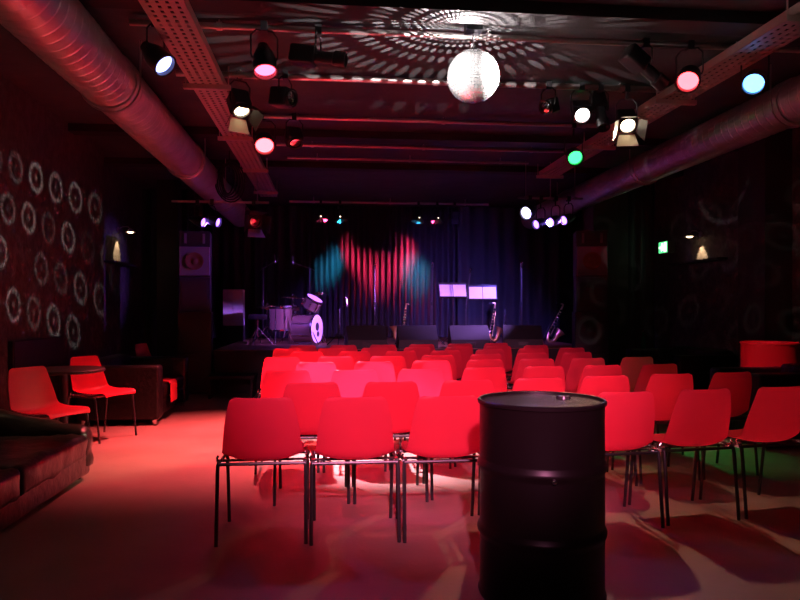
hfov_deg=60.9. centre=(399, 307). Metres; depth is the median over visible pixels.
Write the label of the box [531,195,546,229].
lamp
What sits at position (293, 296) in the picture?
cymbal
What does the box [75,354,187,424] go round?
sofa
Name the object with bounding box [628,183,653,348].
curtain
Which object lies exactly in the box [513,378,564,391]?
chair
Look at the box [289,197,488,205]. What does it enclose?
pipe
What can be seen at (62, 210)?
wall
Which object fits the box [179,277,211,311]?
speaker riser
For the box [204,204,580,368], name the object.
wall
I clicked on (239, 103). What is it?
lamp
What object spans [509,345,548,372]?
chair
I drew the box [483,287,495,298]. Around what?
sheet music
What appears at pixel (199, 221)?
lamp
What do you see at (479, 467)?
chair
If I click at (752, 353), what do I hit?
drum
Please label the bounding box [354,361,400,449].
chair
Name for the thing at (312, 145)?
pipe
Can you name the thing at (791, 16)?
cable tray
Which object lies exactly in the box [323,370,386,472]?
chair
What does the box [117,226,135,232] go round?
wall lamp
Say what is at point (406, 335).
stage monitor
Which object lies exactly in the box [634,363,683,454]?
chair
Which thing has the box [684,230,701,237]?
wall lamp
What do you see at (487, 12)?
beam
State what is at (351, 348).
chair
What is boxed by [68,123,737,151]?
beam
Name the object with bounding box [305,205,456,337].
stage curtain
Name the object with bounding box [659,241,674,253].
exit sign
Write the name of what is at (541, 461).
drum
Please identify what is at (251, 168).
cable tray
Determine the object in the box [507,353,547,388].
chair
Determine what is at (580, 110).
lamp
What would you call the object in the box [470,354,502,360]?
chair
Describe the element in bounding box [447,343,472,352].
chair
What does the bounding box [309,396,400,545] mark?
chair
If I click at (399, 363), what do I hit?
chair
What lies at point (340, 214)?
lamp
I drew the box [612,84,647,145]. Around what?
lamp
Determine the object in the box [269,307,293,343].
floor tom
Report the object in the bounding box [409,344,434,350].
chair
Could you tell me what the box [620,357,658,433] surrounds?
chair
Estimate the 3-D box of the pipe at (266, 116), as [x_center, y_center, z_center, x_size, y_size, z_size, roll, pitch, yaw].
[0.500,-2.159,7.842,4.400,0.082,0.064,0,0,-6]
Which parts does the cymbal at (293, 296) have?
plate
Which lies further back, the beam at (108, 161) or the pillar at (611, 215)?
the pillar at (611, 215)
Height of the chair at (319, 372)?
0.814 m
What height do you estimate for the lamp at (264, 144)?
0.462 m
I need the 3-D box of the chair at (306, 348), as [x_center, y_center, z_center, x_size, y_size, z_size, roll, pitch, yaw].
[-1.304,0.894,9.169,0.512,0.814,0.513,0,0,-6]
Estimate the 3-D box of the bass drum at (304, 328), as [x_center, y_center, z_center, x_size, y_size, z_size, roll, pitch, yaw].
[-1.590,0.370,12.082,0.578,0.532,0.604,0,0,17]
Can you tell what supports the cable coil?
hanging from the ceiling
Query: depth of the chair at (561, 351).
8.38 m
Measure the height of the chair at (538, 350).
0.814 m
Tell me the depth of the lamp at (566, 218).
10.22 m
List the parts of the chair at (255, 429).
leg, leg, seat frame, leg, leg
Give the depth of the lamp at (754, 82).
5.57 m
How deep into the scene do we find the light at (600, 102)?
6.60 m
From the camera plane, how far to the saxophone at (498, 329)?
12.26 m
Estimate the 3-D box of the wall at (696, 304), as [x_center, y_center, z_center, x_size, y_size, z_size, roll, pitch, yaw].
[5.019,-0.450,6.423,0.100,3.500,17.750,0,0,-6]
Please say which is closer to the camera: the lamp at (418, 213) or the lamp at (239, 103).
the lamp at (239, 103)
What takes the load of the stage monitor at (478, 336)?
on the stage
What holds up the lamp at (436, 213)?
hanging from the pipe at (290, 201)
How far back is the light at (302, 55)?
5.21 m
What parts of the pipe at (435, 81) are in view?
drop rod, drop rod, drop rod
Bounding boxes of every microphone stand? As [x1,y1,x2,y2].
[252,255,277,342]
[292,256,321,340]
[327,297,347,344]
[373,263,387,343]
[431,261,444,344]
[465,267,471,324]
[520,262,522,324]
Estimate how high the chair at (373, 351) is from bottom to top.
0.814 m
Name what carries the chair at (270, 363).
on the floor
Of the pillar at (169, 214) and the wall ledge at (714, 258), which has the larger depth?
the pillar at (169, 214)
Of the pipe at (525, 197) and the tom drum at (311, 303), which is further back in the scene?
the tom drum at (311, 303)
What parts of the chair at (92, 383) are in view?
seat frame, leg, leg, leg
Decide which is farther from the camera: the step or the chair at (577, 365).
the step
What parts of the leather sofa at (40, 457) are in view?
arm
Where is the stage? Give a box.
[213,337,571,393]
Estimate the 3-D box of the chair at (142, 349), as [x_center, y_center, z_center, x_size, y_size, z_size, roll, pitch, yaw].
[-3.328,0.894,9.329,0.513,0.814,0.512,0,0,6]
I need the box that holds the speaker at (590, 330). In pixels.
[572,312,608,352]
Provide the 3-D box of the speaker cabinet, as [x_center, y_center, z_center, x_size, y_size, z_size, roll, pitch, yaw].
[-3.232,0.140,13.231,0.380,1.000,0.316,0,0,-6]
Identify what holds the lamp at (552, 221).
hanging from the pipe at (525, 197)
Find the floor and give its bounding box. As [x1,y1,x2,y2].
[0,369,799,599]
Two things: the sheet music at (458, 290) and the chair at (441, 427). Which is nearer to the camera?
the chair at (441, 427)
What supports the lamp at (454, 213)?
hanging from the pipe at (290, 201)
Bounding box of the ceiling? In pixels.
[0,0,799,207]
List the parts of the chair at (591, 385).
leg, leg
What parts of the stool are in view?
seat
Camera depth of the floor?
3.90 m
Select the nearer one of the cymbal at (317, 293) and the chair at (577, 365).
the chair at (577, 365)
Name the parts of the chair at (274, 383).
leg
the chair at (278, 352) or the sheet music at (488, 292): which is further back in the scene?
the sheet music at (488, 292)
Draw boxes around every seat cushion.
[0,434,87,495]
[0,468,19,509]
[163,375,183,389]
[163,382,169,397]
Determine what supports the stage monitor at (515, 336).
on the stage
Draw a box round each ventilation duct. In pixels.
[0,0,249,226]
[521,64,799,228]
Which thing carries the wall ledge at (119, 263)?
attached to the wall at (62, 210)
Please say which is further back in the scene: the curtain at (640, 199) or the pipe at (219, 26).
the curtain at (640, 199)
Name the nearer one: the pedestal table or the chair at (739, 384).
the chair at (739, 384)
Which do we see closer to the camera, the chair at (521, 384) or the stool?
the chair at (521, 384)
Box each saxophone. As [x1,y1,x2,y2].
[390,303,412,343]
[488,302,501,342]
[543,303,564,342]
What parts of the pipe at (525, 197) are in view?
drop rod, drop rod, drop rod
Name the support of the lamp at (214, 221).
hanging from the pipe at (177, 201)
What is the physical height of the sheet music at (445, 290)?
0.220 m
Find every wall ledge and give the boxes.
[104,260,139,267]
[668,257,727,264]
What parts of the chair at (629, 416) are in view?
leg, seat frame, leg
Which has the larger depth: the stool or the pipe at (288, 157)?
the stool
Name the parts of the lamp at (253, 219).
barn door, barn door, barn door, barn door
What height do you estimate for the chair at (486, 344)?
0.814 m
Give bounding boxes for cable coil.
[215,151,244,202]
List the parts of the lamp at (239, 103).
barn door, barn door, barn door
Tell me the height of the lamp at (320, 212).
0.439 m
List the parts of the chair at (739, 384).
leg, leg, leg, seat frame, leg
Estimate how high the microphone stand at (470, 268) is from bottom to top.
1.326 m
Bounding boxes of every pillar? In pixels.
[157,179,181,355]
[584,176,627,365]
[738,129,791,366]
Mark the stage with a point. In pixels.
(240, 356)
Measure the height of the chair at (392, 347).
0.814 m
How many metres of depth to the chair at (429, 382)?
5.46 m
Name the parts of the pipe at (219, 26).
drop rod, drop rod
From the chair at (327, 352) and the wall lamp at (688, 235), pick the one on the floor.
the chair at (327, 352)
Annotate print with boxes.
[316,322,318,336]
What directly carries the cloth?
on the sofa at (144, 374)
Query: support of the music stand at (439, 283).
on the stage
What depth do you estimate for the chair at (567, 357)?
7.52 m
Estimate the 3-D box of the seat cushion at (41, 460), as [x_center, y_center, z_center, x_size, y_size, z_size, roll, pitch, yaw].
[-2.658,1.032,4.518,0.790,0.227,1.088,0,0,-6]
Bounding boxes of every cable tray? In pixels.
[138,0,277,196]
[536,0,799,178]
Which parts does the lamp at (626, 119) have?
barn door, barn door, barn door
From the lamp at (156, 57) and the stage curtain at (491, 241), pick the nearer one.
the lamp at (156, 57)
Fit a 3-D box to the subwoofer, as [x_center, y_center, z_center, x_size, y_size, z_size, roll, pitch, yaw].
[-3.179,0.369,10.573,0.500,0.620,0.514,0,0,-13]
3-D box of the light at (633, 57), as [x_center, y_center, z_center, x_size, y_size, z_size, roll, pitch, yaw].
[1.995,-1.983,5.534,0.435,0.405,0.176,0,0,-19]
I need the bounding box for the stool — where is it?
[247,314,272,344]
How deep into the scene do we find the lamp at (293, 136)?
7.62 m
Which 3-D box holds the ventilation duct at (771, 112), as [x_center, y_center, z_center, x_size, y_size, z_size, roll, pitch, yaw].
[3.385,-1.917,7.938,0.456,0.567,12.700,0,0,-6]
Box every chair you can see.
[8,366,89,428]
[68,355,136,443]
[135,343,150,355]
[214,397,308,546]
[254,370,319,473]
[257,357,299,397]
[272,348,302,356]
[273,382,349,505]
[289,345,316,351]
[291,351,322,361]
[295,362,336,382]
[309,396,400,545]
[317,348,345,356]
[317,356,353,369]
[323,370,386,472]
[330,345,356,351]
[338,351,370,365]
[352,381,428,503]
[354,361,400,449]
[361,348,389,356]
[370,344,396,350]
[370,356,406,381]
[385,351,417,368]
[389,369,451,470]
[396,395,479,542]
[401,360,451,440]
[404,347,431,360]
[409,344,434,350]
[421,355,456,379]
[422,380,493,499]
[431,350,462,379]
[445,347,472,371]
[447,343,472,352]
[454,367,506,466]
[461,349,508,388]
[466,359,503,367]
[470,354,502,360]
[478,467,479,515]
[483,343,507,348]
[485,346,511,373]
[506,348,544,388]
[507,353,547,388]
[507,358,554,390]
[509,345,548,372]
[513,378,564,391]
[522,366,564,387]
[555,347,584,365]
[560,352,591,379]
[565,358,604,392]
[577,365,626,451]
[579,375,637,485]
[598,391,664,527]
[611,373,700,483]
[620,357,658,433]
[628,388,740,525]
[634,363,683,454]
[667,371,758,479]
[699,386,799,518]
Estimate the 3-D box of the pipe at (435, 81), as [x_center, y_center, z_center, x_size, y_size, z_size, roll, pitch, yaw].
[0.339,-2.156,6.469,4.800,0.088,0.076,0,0,-6]
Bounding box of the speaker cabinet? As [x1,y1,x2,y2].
[223,289,244,340]
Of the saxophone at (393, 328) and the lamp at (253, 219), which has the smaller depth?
the lamp at (253, 219)
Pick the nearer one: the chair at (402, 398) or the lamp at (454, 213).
the chair at (402, 398)
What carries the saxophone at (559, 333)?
on the stage
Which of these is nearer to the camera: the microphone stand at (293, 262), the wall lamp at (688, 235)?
the wall lamp at (688, 235)
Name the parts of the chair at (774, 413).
leg, leg, seat frame, leg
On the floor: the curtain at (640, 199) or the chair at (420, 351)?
the chair at (420, 351)
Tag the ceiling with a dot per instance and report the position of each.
(374, 56)
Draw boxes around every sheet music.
[439,285,452,295]
[453,285,465,295]
[469,287,482,298]
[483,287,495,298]
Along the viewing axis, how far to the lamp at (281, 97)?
6.23 m
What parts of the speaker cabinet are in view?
door, door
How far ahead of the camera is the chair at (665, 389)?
5.07 m
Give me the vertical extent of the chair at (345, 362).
0.814 m
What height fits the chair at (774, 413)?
0.814 m
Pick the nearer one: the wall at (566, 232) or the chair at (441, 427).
the chair at (441, 427)
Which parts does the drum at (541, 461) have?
lid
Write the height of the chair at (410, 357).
0.814 m
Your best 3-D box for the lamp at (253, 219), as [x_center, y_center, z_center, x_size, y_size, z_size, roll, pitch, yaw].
[-2.134,-1.312,9.997,0.383,0.565,0.486,0,0,-26]
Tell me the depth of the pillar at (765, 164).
8.28 m
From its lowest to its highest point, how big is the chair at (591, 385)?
0.814 m
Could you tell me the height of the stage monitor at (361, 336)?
0.360 m
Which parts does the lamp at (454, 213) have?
barn door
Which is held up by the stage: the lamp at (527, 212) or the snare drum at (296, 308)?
the snare drum at (296, 308)
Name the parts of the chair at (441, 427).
leg, leg, seat frame, leg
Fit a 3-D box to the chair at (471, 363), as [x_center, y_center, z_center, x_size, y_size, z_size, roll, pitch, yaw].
[0.777,0.894,6.679,0.512,0.814,0.513,0,0,-8]
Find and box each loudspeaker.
[178,231,211,277]
[573,230,607,277]
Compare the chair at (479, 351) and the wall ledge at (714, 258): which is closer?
the chair at (479, 351)
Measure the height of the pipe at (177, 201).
0.666 m
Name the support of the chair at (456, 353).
on the floor
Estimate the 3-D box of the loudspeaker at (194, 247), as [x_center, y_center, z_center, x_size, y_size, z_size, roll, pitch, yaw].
[-3.176,-0.823,10.564,0.470,0.700,0.473,0,0,-13]
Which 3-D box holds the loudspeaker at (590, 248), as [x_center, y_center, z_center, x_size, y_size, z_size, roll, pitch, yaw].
[2.936,-0.823,10.500,0.470,0.700,0.473,0,0,8]
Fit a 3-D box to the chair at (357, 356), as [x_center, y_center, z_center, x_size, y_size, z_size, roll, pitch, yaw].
[-0.541,0.894,7.901,0.512,0.814,0.513,0,0,-7]
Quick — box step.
[207,373,257,398]
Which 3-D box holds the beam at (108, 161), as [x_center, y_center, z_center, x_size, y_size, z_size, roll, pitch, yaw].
[0.028,-2.155,10.468,9.000,0.090,0.220,0,0,-6]
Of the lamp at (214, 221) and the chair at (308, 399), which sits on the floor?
the chair at (308, 399)
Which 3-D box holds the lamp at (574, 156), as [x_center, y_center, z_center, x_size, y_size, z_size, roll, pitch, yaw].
[2.041,-1.921,7.992,0.217,0.529,0.285,0,0,-6]
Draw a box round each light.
[288,24,347,68]
[588,83,609,132]
[618,38,669,90]
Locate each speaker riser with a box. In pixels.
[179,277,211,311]
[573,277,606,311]
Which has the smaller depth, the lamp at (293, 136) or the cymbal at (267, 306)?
the lamp at (293, 136)
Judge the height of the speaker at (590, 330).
0.620 m
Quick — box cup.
[518,342,527,345]
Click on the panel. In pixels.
(46, 351)
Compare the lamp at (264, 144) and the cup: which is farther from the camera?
the cup
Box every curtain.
[205,204,304,337]
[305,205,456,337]
[457,206,559,336]
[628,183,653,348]
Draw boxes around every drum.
[280,305,300,343]
[289,314,326,344]
[301,293,322,313]
[477,391,607,599]
[739,341,799,366]
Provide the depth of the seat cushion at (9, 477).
3.88 m
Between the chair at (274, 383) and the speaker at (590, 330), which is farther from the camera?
the speaker at (590, 330)
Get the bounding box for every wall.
[0,75,143,420]
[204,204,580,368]
[581,127,799,354]
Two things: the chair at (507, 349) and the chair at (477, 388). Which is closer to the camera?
the chair at (477, 388)
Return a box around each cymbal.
[254,303,277,342]
[279,294,303,342]
[312,291,326,341]
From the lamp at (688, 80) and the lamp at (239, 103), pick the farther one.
the lamp at (239, 103)
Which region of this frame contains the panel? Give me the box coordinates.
[8,336,62,371]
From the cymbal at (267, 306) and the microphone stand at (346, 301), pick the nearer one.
the microphone stand at (346, 301)
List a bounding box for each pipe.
[129,19,799,52]
[171,158,268,203]
[175,70,667,92]
[249,113,610,127]
[276,141,563,152]
[287,153,528,163]
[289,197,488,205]
[518,161,582,200]
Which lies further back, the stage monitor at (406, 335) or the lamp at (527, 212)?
the stage monitor at (406, 335)
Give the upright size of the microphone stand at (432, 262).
1.436 m
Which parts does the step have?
panel, panel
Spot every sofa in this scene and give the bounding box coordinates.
[0,409,93,531]
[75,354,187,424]
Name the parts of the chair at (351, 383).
leg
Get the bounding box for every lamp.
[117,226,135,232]
[140,19,175,76]
[189,199,207,227]
[205,199,221,227]
[225,71,263,133]
[244,200,271,237]
[250,20,277,80]
[253,119,275,154]
[268,70,297,108]
[284,113,303,149]
[315,200,328,222]
[334,200,347,222]
[411,201,423,223]
[430,202,442,223]
[448,202,459,223]
[519,195,536,219]
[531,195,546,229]
[539,81,559,114]
[546,196,561,227]
[560,196,575,225]
[564,122,583,165]
[570,82,591,123]
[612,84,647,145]
[675,40,703,93]
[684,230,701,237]
[740,45,769,95]
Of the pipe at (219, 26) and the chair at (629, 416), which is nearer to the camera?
the chair at (629, 416)
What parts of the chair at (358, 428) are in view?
leg, leg, seat frame, leg, leg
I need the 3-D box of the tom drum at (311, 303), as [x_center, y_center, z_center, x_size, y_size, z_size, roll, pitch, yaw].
[-1.568,-0.080,12.103,0.400,0.364,0.332,0,0,23]
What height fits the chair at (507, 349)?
0.814 m
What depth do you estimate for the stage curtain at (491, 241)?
14.61 m
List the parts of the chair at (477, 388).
leg, leg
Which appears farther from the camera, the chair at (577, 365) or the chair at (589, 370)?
the chair at (577, 365)
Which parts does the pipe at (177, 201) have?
drop rod, drop rod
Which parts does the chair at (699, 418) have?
leg, leg, seat frame, leg, leg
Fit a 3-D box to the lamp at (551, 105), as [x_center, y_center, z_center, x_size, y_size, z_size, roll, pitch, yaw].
[1.444,-2.025,6.592,0.204,0.321,0.172,0,0,-45]
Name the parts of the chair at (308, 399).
leg, leg, seat frame, leg, leg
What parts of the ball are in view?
motor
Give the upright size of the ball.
0.630 m
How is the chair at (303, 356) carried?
on the floor
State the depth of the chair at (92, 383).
6.88 m
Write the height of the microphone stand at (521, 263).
1.436 m
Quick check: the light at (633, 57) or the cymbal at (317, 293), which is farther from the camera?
the cymbal at (317, 293)
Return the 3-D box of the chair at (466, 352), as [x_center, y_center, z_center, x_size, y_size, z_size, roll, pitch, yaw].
[0.695,0.894,8.811,0.512,0.814,0.513,0,0,-11]
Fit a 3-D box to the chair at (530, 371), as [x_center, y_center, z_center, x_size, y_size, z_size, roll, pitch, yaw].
[1.168,0.894,5.935,0.512,0.814,0.513,0,0,-10]
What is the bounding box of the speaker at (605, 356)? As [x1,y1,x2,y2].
[591,353,608,364]
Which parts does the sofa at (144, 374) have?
backrest, arm, arm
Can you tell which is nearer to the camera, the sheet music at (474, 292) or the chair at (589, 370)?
the chair at (589, 370)
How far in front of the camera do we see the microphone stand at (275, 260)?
12.50 m
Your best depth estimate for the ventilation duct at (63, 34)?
5.17 m
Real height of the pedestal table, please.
0.745 m
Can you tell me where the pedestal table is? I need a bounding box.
[46,366,105,422]
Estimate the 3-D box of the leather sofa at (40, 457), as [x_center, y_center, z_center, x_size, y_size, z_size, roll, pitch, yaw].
[-2.771,0.964,3.947,1.132,0.672,2.654,0,0,-6]
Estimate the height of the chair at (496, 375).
0.814 m
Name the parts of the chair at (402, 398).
leg, seat frame, leg, leg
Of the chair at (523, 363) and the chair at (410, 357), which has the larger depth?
the chair at (410, 357)
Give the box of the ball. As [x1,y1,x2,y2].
[447,24,499,103]
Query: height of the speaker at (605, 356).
0.620 m
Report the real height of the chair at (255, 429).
0.814 m
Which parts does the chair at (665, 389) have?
leg, leg, seat frame, leg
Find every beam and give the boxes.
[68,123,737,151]
[79,0,799,37]
[104,157,683,177]
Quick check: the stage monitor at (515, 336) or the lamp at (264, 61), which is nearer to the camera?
the lamp at (264, 61)
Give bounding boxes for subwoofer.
[177,312,212,352]
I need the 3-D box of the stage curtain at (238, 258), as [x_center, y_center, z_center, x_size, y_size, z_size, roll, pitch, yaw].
[-3.026,-0.770,14.198,2.053,2.780,0.265,0,0,-6]
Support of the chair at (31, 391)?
on the floor
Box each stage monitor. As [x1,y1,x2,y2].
[344,325,386,348]
[396,325,437,348]
[447,325,489,348]
[502,325,542,347]
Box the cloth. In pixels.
[163,378,176,401]
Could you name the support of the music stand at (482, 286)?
on the stage
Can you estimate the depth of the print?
12.03 m
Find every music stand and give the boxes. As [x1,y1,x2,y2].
[438,282,467,342]
[468,285,496,342]
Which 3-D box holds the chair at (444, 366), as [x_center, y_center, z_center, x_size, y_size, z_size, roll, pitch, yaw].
[0.269,0.894,6.547,0.512,0.814,0.513,0,0,-5]
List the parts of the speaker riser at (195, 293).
riser panel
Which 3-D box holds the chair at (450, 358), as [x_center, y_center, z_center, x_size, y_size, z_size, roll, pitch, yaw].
[0.359,0.894,7.290,0.512,0.814,0.513,0,0,-8]
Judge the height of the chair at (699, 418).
0.814 m
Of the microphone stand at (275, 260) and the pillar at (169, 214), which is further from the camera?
the microphone stand at (275, 260)

